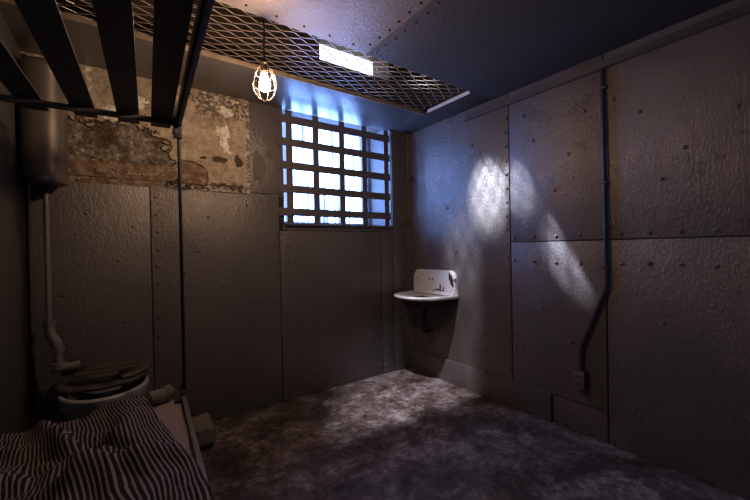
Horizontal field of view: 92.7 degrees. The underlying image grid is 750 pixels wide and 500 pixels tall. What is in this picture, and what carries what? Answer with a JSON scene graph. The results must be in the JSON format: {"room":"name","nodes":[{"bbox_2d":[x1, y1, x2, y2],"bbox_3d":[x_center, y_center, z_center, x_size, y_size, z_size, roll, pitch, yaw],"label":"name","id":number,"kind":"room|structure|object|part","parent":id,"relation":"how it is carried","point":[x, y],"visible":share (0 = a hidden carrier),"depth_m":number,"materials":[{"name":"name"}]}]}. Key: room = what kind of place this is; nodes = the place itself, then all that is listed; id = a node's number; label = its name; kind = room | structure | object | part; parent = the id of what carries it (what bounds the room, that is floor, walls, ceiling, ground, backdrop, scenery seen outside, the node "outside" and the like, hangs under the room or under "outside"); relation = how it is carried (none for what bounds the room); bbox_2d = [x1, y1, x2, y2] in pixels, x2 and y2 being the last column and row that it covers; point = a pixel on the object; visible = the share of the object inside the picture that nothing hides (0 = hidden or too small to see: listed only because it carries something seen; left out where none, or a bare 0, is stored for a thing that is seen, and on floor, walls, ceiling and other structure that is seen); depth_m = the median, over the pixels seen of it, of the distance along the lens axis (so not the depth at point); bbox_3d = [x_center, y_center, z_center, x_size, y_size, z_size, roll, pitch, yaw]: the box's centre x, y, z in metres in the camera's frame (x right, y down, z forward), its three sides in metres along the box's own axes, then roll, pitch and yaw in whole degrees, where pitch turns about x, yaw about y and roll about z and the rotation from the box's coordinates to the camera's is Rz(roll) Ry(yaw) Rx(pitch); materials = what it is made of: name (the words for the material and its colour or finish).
{"room":"prison interior","nodes":[
{"label":"prison interior","id":0,"kind":"room"},
{"bbox_2d":[0,11,30,434],"bbox_3d":[-0.922,0.047,0.307,0.245,2.438,4.166,-1,0,-35],"label":"wall","id":1,"kind":"structure","parent":0,"point":[15,405],"depth_m":1.81,"materials":[{"name":"paint"}]},
{"bbox_2d":[0,0,214,482],"bbox_3d":[-0.701,0.056,0.759,0.703,1.605,2.515,-1,0,-32],"label":"bunk bed","id":2,"kind":"object","parent":1,"relation":"attached to","point":[114,18],"visible":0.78,"depth_m":1.29,"materials":[{"name":"metal"}]},
{"bbox_3d":[-1.312,-0.652,1.694,0.703,0.025,0.030,-1,0,-32],"label":"rail","id":3,"kind":"part","parent":2,"relation":"part of","materials":[{"name":"metal"}]},
{"bbox_2d":[0,395,213,499],"bbox_3d":[-0.737,0.684,0.827,0.688,0.117,1.977,-1,0,-32],"label":"striped blanket","id":4,"kind":"object","parent":2,"relation":"on","point":[121,450],"visible":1,"depth_m":1.20,"materials":[{"name":"fabric"}]},
{"bbox_2d":[73,399,190,453],"bbox_3d":[-0.661,0.790,0.761,0.588,0.097,2.190,-1,0,-32],"label":"mattress","id":5,"kind":"object","parent":2,"relation":"on","point":[169,413],"visible":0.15,"depth_m":1.59,"materials":[{"name":"fabric"}]},
{"bbox_2d":[145,384,174,404],"bbox_3d":[-1.049,0.709,1.748,0.068,0.077,0.136,-1,0,35],"label":"cloth","id":6,"kind":"object","parent":5,"relation":"on","point":[158,396],"visible":0.9,"depth_m":1.73,"materials":[{"name":"beige fabric"}]},
{"bbox_3d":[-1.013,0.083,1.877,0.017,1.550,0.017,-1,0,-32],"label":"post","id":7,"kind":"part","parent":2,"relation":"part of","materials":[{"name":"black metal"}]},
{"bbox_3d":[-0.398,-0.674,0.876,0.026,0.052,2.380,-1,0,-32],"label":"rail","id":8,"kind":"part","parent":2,"relation":"part of","materials":[{"name":"metal"}]},
{"bbox_3d":[-0.383,0.773,0.898,0.018,0.047,2.315,-1,0,-32],"label":"rail","id":9,"kind":"part","parent":2,"relation":"part of","materials":[{"name":"metal"}]},
{"bbox_2d":[21,51,409,427],"bbox_3d":[-0.907,-0.112,3.148,3.550,2.720,0.519,-1,0,-35],"label":"wall","id":10,"kind":"structure","parent":0,"point":[275,311],"depth_m":2.63,"materials":[{"name":"paint"}]},
{"bbox_2d":[23,54,36,425],"bbox_3d":[-1.988,0.076,2.066,0.017,2.400,0.017,-1,0,-35],"label":"pipe","id":11,"kind":"object","parent":10,"relation":"attached to","point":[33,375],"visible":0.58,"depth_m":2.06,"materials":[{"name":"metal"}]},
{"bbox_2d":[17,56,79,372],"bbox_3d":[-1.845,-0.174,2.035,0.233,1.736,0.256,-1,0,-35],"label":"toilet cistern","id":12,"kind":"object","parent":10,"relation":"attached to","point":[43,135],"visible":0.93,"depth_m":1.95,"materials":[{"name":"metal"}]},
{"bbox_2d":[27,184,34,344],"bbox_3d":[-1.907,0.081,1.983,0.020,0.897,0.019,-1,0,-35],"label":"pull chain","id":13,"kind":"object","parent":12,"relation":"hanging from","point":[32,340],"visible":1,"depth_m":1.98,"materials":[{"name":"metal"}]},
{"bbox_3d":[-1.899,0.497,1.986,0.020,0.065,0.019,-1,0,-35],"label":"handle","id":14,"kind":"part","parent":13,"relation":"part of","materials":[{"name":"black metal"}]},
{"bbox_3d":[-1.852,-0.702,2.003,0.206,0.680,0.206,-1,0,-35],"label":"tank","id":15,"kind":"part","parent":12,"relation":"part of","materials":[{"name":"metal"}]},
{"bbox_3d":[-1.758,0.423,2.250,0.606,1.687,0.017,-1,0,-35],"label":"steel plate","id":16,"kind":"part","parent":10,"relation":"part of","materials":[{"name":"grey metal"}]},
{"bbox_3d":[-1.140,0.404,2.686,0.890,1.697,0.017,-1,0,-35],"label":"steel plate","id":17,"kind":"part","parent":10,"relation":"part of","materials":[{"name":"grey metal"}]},
{"bbox_3d":[-0.872,-0.813,2.884,0.272,0.713,0.017,-1,0,-35],"label":"steel plate","id":18,"kind":"part","parent":10,"relation":"part of","materials":[{"name":"grey metal"}]},
{"bbox_3d":[-0.350,0.533,3.241,1.020,1.402,0.017,-1,0,-35],"label":"steel plate","id":19,"kind":"part","parent":10,"relation":"part of","materials":[{"name":"grey metal"}]},
{"bbox_3d":[-0.297,-0.199,3.290,1.136,0.048,0.009,-1,0,-35],"label":"steel plate","id":20,"kind":"part","parent":10,"relation":"part of","materials":[{"name":"grey metal"}]},
{"bbox_2d":[282,122,395,227],"bbox_3d":[-0.407,-0.829,3.450,1.156,1.230,0.460,-1,0,-35],"label":"window","id":21,"kind":"structure","parent":10,"relation":"in","point":[300,155],"depth_m":3.62,"materials":[{"name":"clear glass"}]},
{"bbox_3d":[-0.528,-0.834,3.614,1.124,1.178,0.008,-1,0,-35],"label":"pane","id":22,"kind":"part","parent":21,"relation":"part of","materials":[{"name":"clear glass"}]},
{"bbox_2d":[276,109,390,225],"bbox_3d":[-0.328,-0.706,3.261,1.160,0.948,0.033,-1,0,-35],"label":"grille","id":23,"kind":"object","parent":21,"relation":"attached to","point":[287,118],"visible":0.94,"depth_m":3.21,"materials":[{"name":"metal"}]},
{"bbox_3d":[-0.374,-0.222,3.423,1.156,0.016,0.385,-1,0,-35],"label":"sill","id":24,"kind":"part","parent":21,"relation":"part of","materials":[{"name":"paint"}]},
{"bbox_3d":[0.204,0.013,3.636,0.345,2.415,0.017,-1,0,-35],"label":"steel plate","id":25,"kind":"part","parent":10,"relation":"part of","materials":[{"name":"grey metal"}]},
{"bbox_2d":[0,0,732,133],"bbox_3d":[0.252,-1.799,1.448,3.550,1.252,4.654,-1,0,-35],"label":"ceiling","id":26,"kind":"structure","parent":0,"point":[490,50],"depth_m":2.15,"materials":[{"name":"paint"}]},
{"bbox_3d":[-0.910,-1.173,2.544,2.890,0.012,0.540,-1,0,-35],"label":"window soffit plate","id":27,"kind":"part","parent":26,"relation":"part of","materials":[{"name":"paint"}]},
{"bbox_2d":[0,0,469,114],"bbox_3d":[-0.502,-1.184,2.177,2.645,0.036,0.608,-1,0,-35],"label":"metal mesh","id":28,"kind":"object","parent":26,"relation":"attached to","point":[67,15],"visible":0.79,"depth_m":2.26,"materials":[{"name":"grey metal"}]},
{"bbox_2d":[252,18,276,100],"bbox_3d":[-0.562,-0.975,1.817,0.122,0.428,0.122,-1,0,-35],"label":"pendant lamp","id":29,"kind":"object","parent":28,"relation":"hanging from","point":[264,83],"visible":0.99,"depth_m":1.81,"materials":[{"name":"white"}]},
{"bbox_3d":[-0.563,-1.070,1.817,0.011,0.238,0.008,-1,0,-35],"label":"cord","id":30,"kind":"part","parent":29,"relation":"part of","materials":[{"name":"black plastic"}]},
{"bbox_2d":[261,61,267,73],"bbox_3d":[-0.561,-0.926,1.817,0.034,0.060,0.034,-1,0,-35],"label":"socket","id":31,"kind":"object","parent":29,"relation":"attached to","point":[264,65],"depth_m":1.81,"materials":[{"name":"brown metal"}]},
{"bbox_3d":[-0.559,-0.851,1.818,0.052,0.097,0.052,-1,0,-35],"label":"light bulb","id":32,"kind":"part","parent":29,"relation":"part of","materials":[{"name":"beige glass"}]},
{"bbox_2d":[319,44,372,74],"bbox_3d":[-0.347,-1.857,3.640,0.780,0.320,0.020,-1,0,-35],"label":"ceiling light","id":33,"kind":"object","parent":26,"relation":"attached to","point":[322,53],"depth_m":3.66,"materials":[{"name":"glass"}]},
{"bbox_3d":[0.714,-1.208,3.320,0.660,0.014,1.009,-1,0,-35],"label":"plate","id":34,"kind":"part","parent":26,"relation":"part of","materials":[{"name":"paint"}]},
{"bbox_3d":[1.500,-1.211,1.366,1.628,0.029,3.090,-1,0,-35],"label":"plate","id":35,"kind":"part","parent":26,"relation":"part of","materials":[{"name":"paint"}]},
{"bbox_2d":[186,367,748,499],"bbox_3d":[0.450,1.274,1.271,3.550,0.080,4.174,-1,0,-35],"label":"floor","id":36,"kind":"structure","parent":0,"point":[294,449],"depth_m":2.14,"materials":[{"name":"concrete"}]},
{"bbox_2d":[55,357,150,420],"bbox_3d":[-1.539,0.954,2.057,0.444,0.627,0.551,-1,0,-35],"label":"toilet","id":37,"kind":"object","parent":36,"relation":"on","point":[83,390],"visible":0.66,"depth_m":2.01,"materials":[{"name":"white ceramic"}]},
{"bbox_3d":[-1.560,0.733,2.069,0.432,0.038,0.417,-1,0,-35],"label":"seat","id":38,"kind":"part","parent":37,"relation":"part of","materials":[{"name":"brown wood"}]},
{"bbox_3d":[-1.528,0.701,2.134,0.365,0.047,0.269,-1,0,6],"label":"broken lid","id":39,"kind":"part","parent":37,"relation":"part of","materials":[{"name":"brown wood"}]},
{"bbox_2d":[192,412,215,448],"bbox_3d":[-1.139,1.180,2.351,0.142,0.153,0.276,-1,0,-35],"label":"bundle","id":40,"kind":"object","parent":36,"relation":"on","point":[204,427],"visible":0.72,"depth_m":2.27,"materials":[{"name":"beige fabric"}]},
{"bbox_2d":[217,371,531,496],"bbox_3d":[0.019,1.231,2.490,1.828,0.012,1.591,-1,0,-35],"label":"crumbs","id":41,"kind":"object","parent":36,"relation":"on","point":[395,371],"visible":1,"depth_m":2.89,"materials":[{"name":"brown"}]},
{"bbox_2d":[406,0,749,499],"bbox_3d":[1.706,-0.016,2.161,0.422,2.438,4.166,-1,0,-35],"label":"wall","id":42,"kind":"structure","parent":0,"point":[508,200],"depth_m":2.15,"materials":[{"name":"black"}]},
{"bbox_2d":[402,134,412,347],"bbox_3d":[0.340,-0.089,3.702,0.050,2.218,0.050,-1,0,-35],"label":"trim","id":43,"kind":"structure","parent":42,"relation":"attached to","point":[406,145],"depth_m":3.71,"materials":[{"name":"paint"}]},
{"bbox_2d":[394,269,458,333],"bbox_3d":[0.409,0.493,3.299,0.427,0.604,0.584,-1,0,-35],"label":"sink","id":44,"kind":"object","parent":42,"relation":"attached to","point":[432,288],"visible":1,"depth_m":3.30,"materials":[{"name":"white ceramic"}]},
{"bbox_2d":[394,290,458,308],"bbox_3d":[0.408,0.470,3.298,0.424,0.128,0.584,-1,0,-35],"label":"basin","id":45,"kind":"object","parent":44,"relation":"in","point":[421,299],"depth_m":3.18,"materials":[{"name":"white ceramic"}]},
{"bbox_2d":[414,269,458,295],"bbox_3d":[0.559,0.305,3.405,0.048,0.234,0.576,-1,0,-35],"label":"backsplash","id":46,"kind":"structure","parent":42,"relation":"attached to","point":[422,284],"depth_m":3.37,"materials":[{"name":"white ceramic"}]},
{"bbox_3d":[0.693,-0.093,3.244,0.019,2.210,1.196,-1,0,-35],"label":"steel plate","id":47,"kind":"part","parent":42,"relation":"part of","materials":[{"name":"grey metal"}]},
{"bbox_2d":[409,348,551,422],"bbox_3d":[0.803,1.113,3.127,0.024,0.205,1.509,-1,0,-35],"label":"baseboard","id":48,"kind":"structure","parent":42,"relation":"attached to","point":[533,401],"depth_m":2.94,"materials":[{"name":"paint"}]},
{"bbox_3d":[1.221,-0.634,2.477,0.019,1.138,0.653,-1,0,-35],"label":"steel plate","id":49,"kind":"part","parent":42,"relation":"part of","materials":[{"name":"grey metal"}]},
{"bbox_3d":[1.243,0.474,2.484,0.019,1.064,0.653,-1,0,-35],"label":"steel plate","id":50,"kind":"part","parent":42,"relation":"part of","materials":[{"name":"grey metal"}]},
{"bbox_3d":[1.348,1.109,2.365,0.009,0.192,0.345,-1,0,-35],"label":"steel plate","id":51,"kind":"part","parent":42,"relation":"part of","materials":[{"name":"grey metal"}]},
{"bbox_2d":[574,368,587,390],"bbox_3d":[1.335,0.841,2.322,0.051,0.127,0.066,-1,0,-35],"label":"outlet box","id":52,"kind":"object","parent":42,"relation":"attached to","point":[580,376],"visible":1,"depth_m":2.30,"materials":[{"name":"paint"}]},
{"bbox_3d":[1.318,0.842,2.309,0.004,0.117,0.058,-1,0,-35],"label":"plate","id":53,"kind":"part","parent":52,"relation":"part of","materials":[{"name":"metal"}]},
{"bbox_2d":[579,68,609,369],"bbox_3d":[1.370,-0.165,2.255,0.030,1.888,0.184,-1,0,-35],"label":"conduit pipe","id":54,"kind":"object","parent":42,"relation":"attached to","point":[606,267],"visible":1,"depth_m":2.19,"materials":[{"name":"metal"}]},
{"bbox_2d":[463,2,749,121],"bbox_3d":[1.738,-1.139,1.699,0.034,0.054,3.360,-1,0,-35],"label":"trim","id":55,"kind":"structure","parent":42,"relation":"attached to","point":[742,10],"depth_m":2.08,"materials":[{"name":"metal"}]},
{"bbox_3d":[2.071,-0.643,1.272,0.019,1.138,2.275,-1,0,-35],"label":"steel plate","id":56,"kind":"part","parent":42,"relation":"part of","materials":[{"name":"grey metal"}]},
{"bbox_3d":[2.094,0.566,1.280,0.019,1.264,2.275,-1,0,-35],"label":"steel plate","id":57,"kind":"part","parent":42,"relation":"part of","materials":[{"name":"grey metal"}]}
]}

